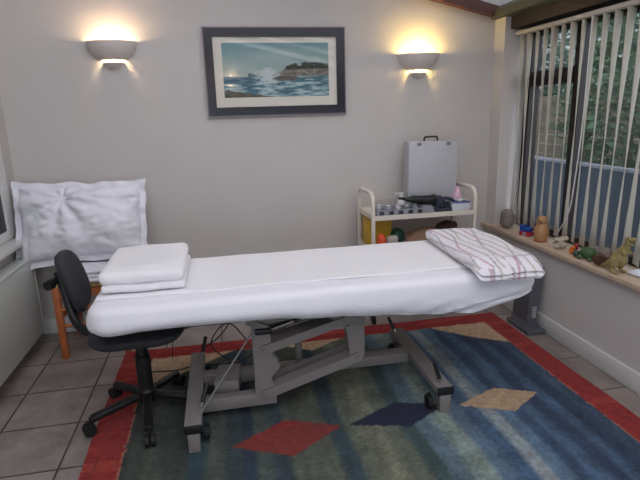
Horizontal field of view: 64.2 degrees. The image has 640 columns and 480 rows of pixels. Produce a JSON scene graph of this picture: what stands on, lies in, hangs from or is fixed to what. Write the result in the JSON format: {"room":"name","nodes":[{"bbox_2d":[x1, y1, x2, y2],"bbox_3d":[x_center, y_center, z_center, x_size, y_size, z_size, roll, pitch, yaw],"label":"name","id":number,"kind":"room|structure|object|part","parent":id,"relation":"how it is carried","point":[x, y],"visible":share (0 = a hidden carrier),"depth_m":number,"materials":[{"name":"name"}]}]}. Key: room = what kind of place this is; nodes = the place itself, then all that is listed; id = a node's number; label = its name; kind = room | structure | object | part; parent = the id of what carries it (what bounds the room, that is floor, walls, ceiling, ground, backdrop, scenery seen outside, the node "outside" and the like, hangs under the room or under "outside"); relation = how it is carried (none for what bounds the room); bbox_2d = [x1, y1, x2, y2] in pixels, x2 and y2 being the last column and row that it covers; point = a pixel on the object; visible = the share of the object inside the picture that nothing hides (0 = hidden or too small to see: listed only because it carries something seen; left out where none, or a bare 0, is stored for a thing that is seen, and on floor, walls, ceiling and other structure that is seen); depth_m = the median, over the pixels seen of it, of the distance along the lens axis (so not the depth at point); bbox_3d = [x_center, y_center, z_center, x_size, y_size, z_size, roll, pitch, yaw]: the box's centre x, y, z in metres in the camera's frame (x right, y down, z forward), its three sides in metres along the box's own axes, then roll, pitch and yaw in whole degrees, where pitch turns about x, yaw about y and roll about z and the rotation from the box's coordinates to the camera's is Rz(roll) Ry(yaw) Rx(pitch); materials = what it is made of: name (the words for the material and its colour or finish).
{"room":"examination room","nodes":[
{"label":"examination room","id":0,"kind":"room"},
{"bbox_2d":[0,97,15,269],"bbox_3d":[-1.533,-0.181,0.902,0.200,2.720,4.400,-4,14,-10],"label":"wall","id":1,"kind":"structure","parent":0,"point":[4,144],"depth_m":3.00,"materials":[{"name":"grey paint"}]},
{"bbox_2d":[0,146,21,260],"bbox_3d":[-1.585,-0.304,1.733,0.138,1.243,2.460,-4,14,-10],"label":"window","id":2,"kind":"structure","parent":1,"relation":"in","point":[7,226],"depth_m":2.91,"materials":[{"name":"white paint"}]},
{"bbox_3d":[-1.717,-0.448,2.284,0.006,1.085,1.110,-4,14,-10],"label":"pane","id":3,"kind":"part","parent":2,"relation":"part of","materials":[{"name":"clear glass"}]},
{"bbox_3d":[-1.549,0.282,1.884,0.100,0.030,2.460,-4,14,-10],"label":"sill","id":4,"kind":"part","parent":2,"relation":"part of","materials":[{"name":"white paint"}]},
{"bbox_2d":[0,258,44,386],"bbox_3d":[-1.541,0.563,2.136,0.082,0.487,1.976,-4,14,-10],"label":"radiator","id":5,"kind":"object","parent":1,"relation":"attached to","point":[21,317],"visible":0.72,"depth_m":2.76,"materials":[{"name":"grey metal"}]},
{"bbox_2d":[0,258,27,282],"bbox_3d":[-1.547,0.334,2.076,0.082,0.014,1.970,-4,14,-10],"label":"windowsill","id":6,"kind":"structure","parent":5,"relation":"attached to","point":[17,265],"depth_m":2.78,"materials":[{"name":"grey metal"}]},
{"bbox_3d":[-1.733,0.336,3.072,0.078,0.480,0.012,-4,14,-10],"label":"panel","id":7,"kind":"part","parent":5,"relation":"part of","materials":[{"name":"white metal"}]},
{"bbox_2d":[0,0,495,333],"bbox_3d":[-0.346,-0.866,3.391,3.635,2.766,0.200,-4,14,-10],"label":"wall","id":8,"kind":"structure","parent":0,"point":[215,186],"depth_m":3.31,"materials":[{"name":"grey paint"}]},
{"bbox_2d":[43,315,86,333],"bbox_3d":[-0.292,0.450,3.611,3.085,0.104,0.018,-4,14,-10],"label":"baseboard","id":9,"kind":"structure","parent":8,"relation":"attached to","point":[50,324],"depth_m":3.34,"materials":[{"name":"white paint"}]},
{"bbox_2d":[85,40,136,69],"bbox_3d":[-1.225,-1.083,2.994,0.290,0.158,0.113,-4,14,-10],"label":"wall sconce","id":10,"kind":"object","parent":8,"relation":"attached to","point":[113,51],"visible":1,"depth_m":2.97,"materials":[{"name":"beige ceramic"}]},
{"bbox_2d":[201,27,345,117],"bbox_3d":[-0.274,-1.065,3.237,0.892,0.534,0.024,-4,14,-10],"label":"framed picture","id":11,"kind":"object","parent":8,"relation":"attached to","point":[250,71],"visible":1,"depth_m":3.23,"materials":[{"name":"dark painted wood"},{"name":"glass"},{"name":"paper"}]},
{"bbox_2d":[221,42,328,97],"bbox_3d":[-0.274,-1.076,3.233,0.672,0.326,0.001,-4,14,-10],"label":"print","id":12,"kind":"object","parent":11,"relation":"attached to","point":[249,69],"depth_m":3.23},
{"bbox_2d":[397,52,439,78],"bbox_3d":[0.665,-1.147,3.364,0.290,0.158,0.113,-4,14,-10],"label":"wall sconce","id":13,"kind":"object","parent":8,"relation":"attached to","point":[417,62],"visible":1,"depth_m":3.34,"materials":[{"name":"beige ceramic"}]},
{"bbox_2d":[431,0,497,16],"bbox_3d":[-0.341,-1.752,3.030,3.145,0.811,0.055,-4,14,-10],"label":"trim","id":14,"kind":"structure","parent":8,"relation":"attached to","point":[480,7],"depth_m":3.34,"materials":[{"name":"brown wood"}]},
{"bbox_2d":[0,304,639,479],"bbox_3d":[0.136,1.069,1.561,3.165,0.120,4.420,-4,14,-10],"label":"floor","id":15,"kind":"structure","parent":0,"point":[46,401],"depth_m":2.60,"materials":[{"name":"tile"}]},
{"bbox_2d":[51,282,131,358],"bbox_3d":[-1.363,0.222,3.093,0.390,0.860,0.385,-4,14,-10],"label":"wooden chair","id":16,"kind":"object","parent":15,"relation":"on","point":[60,312],"visible":0.06,"depth_m":2.93,"materials":[{"name":"orange wood"}]},
{"bbox_3d":[-1.494,0.480,2.946,0.036,0.440,0.036,-4,14,-10],"label":"leg","id":17,"kind":"part","parent":16,"relation":"part of","materials":[{"name":"orange wood"}]},
{"bbox_3d":[-1.363,0.212,3.091,0.390,0.030,0.380,-4,14,-10],"label":"seat","id":18,"kind":"part","parent":16,"relation":"part of","materials":[{"name":"brown wood"}]},
{"bbox_2d":[11,179,147,269],"bbox_3d":[-1.417,-0.089,3.044,0.769,0.546,0.274,-5,14,-13],"label":"pillow","id":19,"kind":"object","parent":16,"relation":"on","point":[93,221],"visible":0.9,"depth_m":2.97,"materials":[{"name":"white fabric"}]},
{"bbox_3d":[-1.569,0.194,3.228,0.034,0.860,0.034,-4,14,-10],"label":"leg","id":20,"kind":"part","parent":16,"relation":"part of","materials":[{"name":"orange wood"}]},
{"bbox_3d":[-1.362,0.254,3.102,0.372,0.045,0.372,-4,14,-10],"label":"seat rail","id":21,"kind":"part","parent":16,"relation":"part of","materials":[{"name":"orange wood"}]},
{"bbox_2d":[81,259,108,281],"bbox_3d":[-1.328,0.170,3.045,0.373,0.073,0.343,-4,14,-10],"label":"linens","id":22,"kind":"object","parent":16,"relation":"on","point":[93,269],"visible":0.25,"depth_m":2.94,"materials":[{"name":"white fabric"}]},
{"bbox_2d":[78,312,639,479],"bbox_3d":[0.264,0.892,1.979,2.374,0.011,2.658,-4,14,-10],"label":"rug","id":23,"kind":"object","parent":15,"relation":"on","point":[517,412],"visible":0.77,"depth_m":2.27,"materials":[{"name":"carpet"}]},
{"bbox_2d":[43,249,206,447],"bbox_3d":[-0.895,0.439,2.353,0.748,0.750,0.535,3,15,17],"label":"office chair","id":24,"kind":"object","parent":23,"relation":"on","point":[71,278],"visible":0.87,"depth_m":2.31,"materials":[{"name":"black fabric"}]},
{"bbox_3d":[-1.229,0.199,2.346,0.048,0.048,0.084,0,14,7],"label":"adjusting knob","id":25,"kind":"part","parent":24,"relation":"part of","materials":[{"name":"black plastic"}]},
{"bbox_3d":[-1.170,0.195,2.418,0.111,0.293,0.269,-4,14,-10],"label":"backrest","id":26,"kind":"part","parent":24,"relation":"part of","materials":[{"name":"grey fabric"}]},
{"bbox_3d":[-0.817,0.394,2.311,0.427,0.059,0.416,-4,14,-10],"label":"seat","id":27,"kind":"part","parent":24,"relation":"part of","materials":[{"name":"grey fabric"}]},
{"bbox_2d":[93,285,532,452],"bbox_3d":[-0.021,0.434,2.542,1.906,0.617,0.857,-4,14,-10],"label":"frame","id":28,"kind":"object","parent":23,"relation":"on","point":[272,378],"visible":0.45,"depth_m":2.35,"materials":[{"name":"grey metal"}]},
{"bbox_3d":[-0.392,0.224,2.361,1.143,0.100,0.625,-4,14,-10],"label":"mattress","id":29,"kind":"part","parent":28,"relation":"part of","materials":[{"name":"white fabric"}]},
{"bbox_3d":[-0.404,0.573,2.192,0.285,0.303,0.008,-12,18,-36],"label":"brake rod","id":30,"kind":"part","parent":28,"relation":"part of","materials":[{"name":"grey metal"}]},
{"bbox_3d":[-0.464,0.659,2.660,0.120,0.060,0.080,-4,14,-10],"label":"motor","id":31,"kind":"part","parent":28,"relation":"part of","materials":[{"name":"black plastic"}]},
{"bbox_3d":[-0.370,0.734,2.351,0.340,0.060,0.050,-4,14,-10],"label":"arm","id":32,"kind":"part","parent":28,"relation":"part of","materials":[{"name":"grey metal"}]},
{"bbox_3d":[-0.249,0.537,2.358,0.120,0.420,0.007,-4,14,-10],"label":"pivot plate","id":33,"kind":"part","parent":28,"relation":"part of","materials":[{"name":"grey metal"}]},
{"bbox_3d":[-0.238,0.550,2.307,0.120,0.420,0.007,-4,14,-10],"label":"pivot plate","id":34,"kind":"part","parent":28,"relation":"part of","materials":[{"name":"grey metal"}]},
{"bbox_3d":[-0.076,0.338,2.310,0.520,0.060,0.012,-4,14,-10],"label":"wedge rail","id":35,"kind":"part","parent":28,"relation":"part of","materials":[{"name":"grey metal"}]},
{"bbox_3d":[-0.111,0.465,2.548,0.036,0.360,0.036,-4,14,-10],"label":"post","id":36,"kind":"part","parent":28,"relation":"part of","materials":[{"name":"grey metal"}]},
{"bbox_3d":[-0.027,0.352,2.322,0.262,0.073,0.008,-4,14,-10],"label":"actuator rod","id":37,"kind":"part","parent":28,"relation":"part of","materials":[{"name":"grey metal"}]},
{"bbox_2d":[86,268,533,336],"bbox_3d":[-0.016,0.213,2.434,1.951,0.180,0.674,-4,14,-10],"label":"fitted sheet","id":38,"kind":"object","parent":28,"relation":"on","point":[460,290],"visible":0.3,"depth_m":2.12,"materials":[{"name":"white fabric"}]},
{"bbox_2d":[95,240,467,300],"bbox_3d":[-0.039,0.114,2.454,1.860,0.018,0.520,-4,14,-10],"label":"sheet","id":39,"kind":"object","parent":38,"relation":"on","point":[208,274],"visible":0.73,"depth_m":2.39,"materials":[{"name":"white fabric"}]},
{"bbox_2d":[101,254,189,293],"bbox_3d":[-0.769,0.145,2.309,0.338,0.041,0.452,-4,14,-10],"label":"folded blanket","id":40,"kind":"object","parent":39,"relation":"on","point":[139,287],"visible":0.25,"depth_m":2.10,"materials":[{"name":"white fabric"}]},
{"bbox_2d":[98,242,187,284],"bbox_3d":[-0.775,0.100,2.301,0.346,0.069,0.456,-4,14,-10],"label":"folded blanket","id":41,"kind":"object","parent":40,"relation":"on","point":[152,262],"visible":1,"depth_m":2.16,"materials":[{"name":"white fabric"}]},
{"bbox_2d":[426,228,544,281],"bbox_3d":[0.771,0.052,2.485,0.322,0.087,0.690,-4,14,-8],"label":"quilt","id":42,"kind":"object","parent":39,"relation":"on","point":[490,258],"visible":1,"depth_m":2.29,"materials":[{"name":"fabric"}]},
{"bbox_3d":[-0.047,0.404,2.362,0.477,0.155,0.132,-4,14,-10],"label":"lift arm","id":43,"kind":"part","parent":28,"relation":"part of","materials":[{"name":"grey metal"}]},
{"bbox_3d":[-0.044,0.611,2.413,0.474,0.174,0.132,-4,14,-10],"label":"lift arm","id":44,"kind":"part","parent":28,"relation":"part of","materials":[{"name":"grey metal"}]},
{"bbox_3d":[0.077,0.423,2.396,0.240,0.275,0.007,-4,14,-10],"label":"lift plate","id":45,"kind":"part","parent":28,"relation":"part of","materials":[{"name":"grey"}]},
{"bbox_3d":[0.087,0.435,2.346,0.240,0.275,0.007,-4,14,-10],"label":"lift plate","id":46,"kind":"part","parent":28,"relation":"part of","materials":[{"name":"grey metal"}]},
{"bbox_2d":[357,181,477,323],"bbox_3d":[0.644,0.065,3.465,0.712,0.868,0.376,-4,14,-10],"label":"trolley","id":47,"kind":"object","parent":15,"relation":"on","point":[369,212],"visible":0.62,"depth_m":3.28,"materials":[{"name":"beige metal"}]},
{"bbox_3d":[0.308,0.061,3.396,0.027,0.808,0.347,-4,14,-10],"label":"frame","id":48,"kind":"part","parent":47,"relation":"part of","materials":[{"name":"beige metal"}]},
{"bbox_2d":[362,214,391,244],"bbox_3d":[0.385,-0.071,3.447,0.166,0.193,0.156,-4,14,-10],"label":"box","id":49,"kind":"object","parent":47,"relation":"on","point":[384,227],"visible":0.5,"depth_m":3.38,"materials":[{"name":"yellow cardboard"}]},
{"bbox_2d":[377,233,385,243],"bbox_3d":[0.395,0.010,3.290,0.072,0.110,0.072,-4,14,-10],"label":"cone","id":50,"kind":"object","parent":47,"relation":"on","point":[381,239],"visible":0.51,"depth_m":3.26,"materials":[{"name":"orange plastic"}]},
{"bbox_2d":[386,235,397,242],"bbox_3d":[0.464,0.013,3.305,0.078,0.089,0.073,-4,14,-10],"label":"bag","id":51,"kind":"object","parent":47,"relation":"on","point":[391,238],"visible":0.52,"depth_m":3.27,"materials":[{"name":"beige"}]},
{"bbox_2d":[390,228,404,241],"bbox_3d":[0.513,-0.023,3.406,0.104,0.116,0.104,-4,14,-10],"label":"ball","id":52,"kind":"object","parent":47,"relation":"on","point":[398,232],"visible":0.58,"depth_m":3.37,"materials":[{"name":"teal rubber"}]},
{"bbox_2d":[395,192,405,204],"bbox_3d":[0.536,-0.257,3.395,0.075,0.118,0.069,-4,14,-10],"label":"spray bottle","id":53,"kind":"object","parent":47,"relation":"on","point":[402,202],"visible":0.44,"depth_m":3.37,"materials":[{"name":"white plastic"}]},
{"bbox_2d":[375,204,433,215],"bbox_3d":[0.531,-0.194,3.296,0.380,0.045,0.128,-4,14,-10],"label":"tray","id":54,"kind":"object","parent":47,"relation":"on","point":[383,212],"visible":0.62,"depth_m":3.24,"materials":[{"name":"grey plastic"}]},
{"bbox_2d":[398,195,436,212],"bbox_3d":[0.625,-0.228,3.280,0.256,0.115,0.085,-5,15,-14],"label":"hair dryer","id":55,"kind":"object","parent":54,"relation":"in","point":[425,202],"visible":1,"depth_m":3.26,"materials":[{"name":"black plastic"}]},
{"bbox_2d":[359,205,474,220],"bbox_3d":[0.637,-0.196,3.397,0.693,0.030,0.340,-4,14,-10],"label":"shelf","id":56,"kind":"object","parent":47,"relation":"attached to","point":[366,211],"depth_m":3.25,"materials":[{"name":"beige metal"}]},
{"bbox_2d":[404,227,435,241],"bbox_3d":[0.696,-0.033,3.415,0.280,0.116,0.170,-4,14,-10],"label":"paper bag","id":57,"kind":"object","parent":47,"relation":"on","point":[419,234],"visible":0.41,"depth_m":3.35,"materials":[{"name":"brown paper"}]},
{"bbox_2d":[403,136,457,203],"bbox_3d":[0.741,-0.456,3.433,0.339,0.480,0.115,-4,14,-8],"label":"case","id":58,"kind":"object","parent":47,"relation":"on","point":[430,167],"visible":0.84,"depth_m":3.38,"materials":[{"name":"grey metal"}]},
{"bbox_3d":[0.734,-0.673,3.381,0.101,0.034,0.012,-4,14,-8],"label":"handle","id":59,"kind":"part","parent":58,"relation":"part of","materials":[{"name":"black plastic"}]},
{"bbox_2d":[431,194,455,211],"bbox_3d":[0.803,-0.245,3.331,0.185,0.113,0.072,-4,14,-10],"label":"mask","id":60,"kind":"object","parent":47,"relation":"on","point":[441,205],"visible":0.77,"depth_m":3.31,"materials":[{"name":"grey fabric"}]},
{"bbox_2d":[435,220,457,228],"bbox_3d":[0.853,-0.061,3.456,0.170,0.142,0.140,-4,14,-10],"label":"pouch","id":61,"kind":"object","parent":47,"relation":"on","point":[446,224],"visible":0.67,"depth_m":3.41,"materials":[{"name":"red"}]},
{"bbox_2d":[452,186,461,198],"bbox_3d":[0.924,-0.293,3.445,0.064,0.142,0.064,-4,14,-10],"label":"bottle","id":62,"kind":"object","parent":47,"relation":"on","point":[457,194],"visible":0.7,"depth_m":3.42,"materials":[{"name":"pink plastic"}]},
{"bbox_2d":[448,198,470,210],"bbox_3d":[0.914,-0.235,3.356,0.120,0.073,0.092,-2,14,-3],"label":"tissue box","id":63,"kind":"object","parent":47,"relation":"on","point":[460,204],"visible":0.88,"depth_m":3.32,"materials":[{"name":"grey cardboard"}]},
{"bbox_3d":[0.916,-0.244,3.312,0.120,0.012,0.011,-2,14,-3],"label":"blue trim","id":64,"kind":"part","parent":63,"relation":"part of","materials":[{"name":"blue cardboard"}]},
{"bbox_3d":[0.979,0.010,3.520,0.027,0.808,0.347,-4,14,-10],"label":"frame","id":65,"kind":"part","parent":47,"relation":"part of","materials":[{"name":"beige metal"}]},
{"bbox_2d":[507,266,544,335],"bbox_3d":[1.293,0.353,3.180,0.120,0.412,0.240,-4,14,-10],"label":"stand","id":66,"kind":"object","parent":15,"relation":"on","point":[523,317],"visible":0.73,"depth_m":3.15,"materials":[{"name":"dark grey plastic"}]},
{"bbox_2d":[485,17,639,372],"bbox_3d":[1.768,-0.048,1.609,0.260,1.930,4.400,-4,14,-10],"label":"wall","id":67,"kind":"structure","parent":0,"point":[604,312],"depth_m":3.09,"materials":[{"name":"grey paint"}]},
{"bbox_2d":[491,0,559,19],"bbox_3d":[1.636,-1.004,1.337,0.135,0.073,4.380,-4,14,-10],"label":"trim","id":68,"kind":"structure","parent":67,"relation":"attached to","point":[515,7],"depth_m":3.14,"materials":[{"name":"brown wood"}]},
{"bbox_2d":[481,5,639,291],"bbox_3d":[1.589,-0.440,2.316,0.295,1.345,2.800,-4,14,-10],"label":"window","id":69,"kind":"structure","parent":67,"relation":"in","point":[628,280],"depth_m":3.08,"materials":[{"name":"glass"},{"name":"wood"}]},
{"bbox_2d":[500,209,514,227],"bbox_3d":[1.303,-0.149,3.552,0.088,0.134,0.108,-4,14,-10],"label":"stone","id":70,"kind":"object","parent":69,"relation":"on","point":[507,217],"visible":1,"depth_m":3.51,"materials":[{"name":"grey stone"}]},
{"bbox_2d":[519,224,533,236],"bbox_3d":[1.349,-0.064,3.337,0.046,0.070,0.088,-10,16,-30],"label":"engine","id":71,"kind":"object","parent":69,"relation":"on","point":[524,230],"visible":1,"depth_m":3.33,"materials":[{"name":"red"}]},
{"bbox_2d":[534,216,548,242],"bbox_3d":[1.379,-0.071,3.177,0.088,0.163,0.088,-4,14,-10],"label":"owl","id":72,"kind":"object","parent":69,"relation":"on","point":[541,230],"visible":1,"depth_m":3.15,"materials":[{"name":"brown wood"}]},
{"bbox_2d":[552,236,568,247],"bbox_3d":[1.410,0.008,3.018,0.089,0.071,0.106,-4,14,-10],"label":"coral","id":73,"kind":"object","parent":69,"relation":"on","point":[559,242],"visible":1,"depth_m":2.98,"materials":[{"name":"beige"}]},
{"bbox_3d":[1.608,0.197,2.477,0.295,0.030,2.800,-4,14,-10],"label":"sill","id":74,"kind":"part","parent":69,"relation":"part of","materials":[{"name":"wood"}]},
{"bbox_2d":[569,243,577,253],"bbox_3d":[1.433,0.048,2.885,0.033,0.069,0.058,-7,15,-21],"label":"bird","id":75,"kind":"object","parent":69,"relation":"on","point":[575,247],"visible":0.95,"depth_m":2.87},
{"bbox_2d":[510,0,639,267],"bbox_3d":[1.562,-0.457,2.280,0.098,1.256,2.560,-4,14,-10],"label":"vertical blind","id":76,"kind":"object","parent":69,"relation":"attached to","point":[631,12],"visible":0.95,"depth_m":2.81,"materials":[{"name":"grey"}]},
{"bbox_3d":[1.409,-0.591,2.847,0.014,1.202,0.174,-3,14,-5],"label":"pull cord","id":77,"kind":"part","parent":76,"relation":"part of","materials":[{"name":"white paint"}]},
{"bbox_2d":[573,250,579,256],"bbox_3d":[1.423,0.075,2.834,0.038,0.042,0.038,-4,14,-10],"label":"pebble","id":78,"kind":"object","parent":69,"relation":"on","point":[575,252],"visible":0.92,"depth_m":2.82,"materials":[{"name":"stone"}]},
{"bbox_2d":[576,247,600,261],"bbox_3d":[1.469,0.075,2.772,0.082,0.070,0.123,-8,16,-25],"label":"turtle","id":79,"kind":"object","parent":69,"relation":"on","point":[588,253],"visible":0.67,"depth_m":2.76},
{"bbox_2d":[592,254,607,265],"bbox_3d":[1.466,0.103,2.671,0.075,0.062,0.075,-4,14,-10],"label":"pine cone","id":80,"kind":"object","parent":69,"relation":"on","point":[598,259],"visible":0.94,"depth_m":2.65,"materials":[{"name":"brown plant"}]},
{"bbox_2d":[601,248,611,258],"bbox_3d":[1.518,0.082,2.708,0.054,0.085,0.053,-4,14,-10],"label":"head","id":81,"kind":"object","parent":69,"relation":"on","point":[607,252],"visible":0.52,"depth_m":2.69},
{"bbox_2d":[600,236,637,273],"bbox_3d":[1.482,0.066,2.549,0.080,0.196,0.200,-6,15,-18],"label":"dinosaur","id":82,"kind":"object","parent":69,"relation":"on","point":[618,258],"visible":1,"depth_m":2.52,"materials":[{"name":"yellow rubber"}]},
{"bbox_2d":[627,269,639,276],"bbox_3d":[1.575,0.168,2.484,0.085,0.016,0.133,-4,14,-10],"label":"cloth","id":83,"kind":"object","parent":69,"relation":"on","point":[636,272],"visible":1,"depth_m":2.51,"materials":[{"name":"white fabric"}]},
{"bbox_2d":[511,0,628,28],"bbox_3d":[1.761,-0.944,1.388,0.220,0.075,4.400,-4,14,-10],"label":"trim","id":84,"kind":"structure","parent":67,"relation":"attached to","point":[561,9],"depth_m":2.92,"materials":[{"name":"black wood"}]},
{"bbox_2d":[502,300,639,395],"bbox_3d":[1.658,0.847,1.807,0.018,0.104,4.400,-4,14,-10],"label":"baseboard","id":85,"kind":"structure","parent":67,"relation":"attached to","point":[622,373],"depth_m":2.75,"materials":[{"name":"white paint"}]},
{"label":"outside","id":86,"kind":"structure","parent":0,"visible":0},
{"bbox_3d":[7.021,0.004,6.685,11.800,0.050,26.000,-4,14,-10],"label":"ground","id":87,"kind":"structure","parent":86,"visible":0},
{"bbox_2d":[530,156,639,252],"bbox_3d":[2.249,-0.004,4.448,0.050,1.330,5.600,-4,14,-10],"label":"fence","id":88,"kind":"object","parent":87,"relation":"on","point":[617,173],"visible":0.19,"depth_m":4.18,"materials":[{"name":"blue"}]},
{"bbox_3d":[2.231,-0.634,4.289,0.050,0.030,5.600,-4,14,-10],"label":"rail","id":89,"kind":"part","parent":88,"relation":"part of","materials":[{"name":"grey"}]},
{"bbox_2d":[535,72,639,166],"bbox_3d":[3.737,-1.648,8.920,0.080,2.250,5.190,-4,14,-10],"label":"fence","id":90,"kind":"object","parent":87,"relation":"on","point":[542,137],"visible":0.04,"depth_m":8.27,"materials":[{"name":"grey wood"}]},
{"bbox_3d":[3.855,-1.481,8.350,0.020,1.698,1.200,-4,14,-10],"label":"slat panel","id":91,"kind":"part","parent":90,"relation":"part of","materials":[{"name":"grey wood"}]},
{"bbox_3d":[3.981,-1.354,7.724,0.080,2.250,0.080,-4,14,-10],"label":"post","id":92,"kind":"part","parent":90,"relation":"part of","materials":[{"name":"grey wood"}]},
{"bbox_3d":[4.108,-1.177,7.112,0.020,1.698,1.200,-4,14,-10],"label":"slat panel","id":93,"kind":"part","parent":90,"relation":"part of","materials":[{"name":"grey wood"}]},
{"bbox_2d":[537,13,639,135],"bbox_3d":[4.972,-2.660,9.834,2.550,3.700,3.200,-4,14,-10],"label":"tree","id":94,"kind":"object","parent":87,"relation":"on","point":[567,41],"visible":0.07,"depth_m":9.31,"materials":[{"name":"green plant"}]},
{"bbox_2d":[549,13,639,168],"bbox_3d":[3.049,-1.112,5.069,1.440,3.280,1.544,5,16,26],"label":"tree","id":95,"kind":"object","parent":87,"relation":"on","point":[589,130],"visible":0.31,"depth_m":4.88,"materials":[{"name":"green plant"}]}
]}

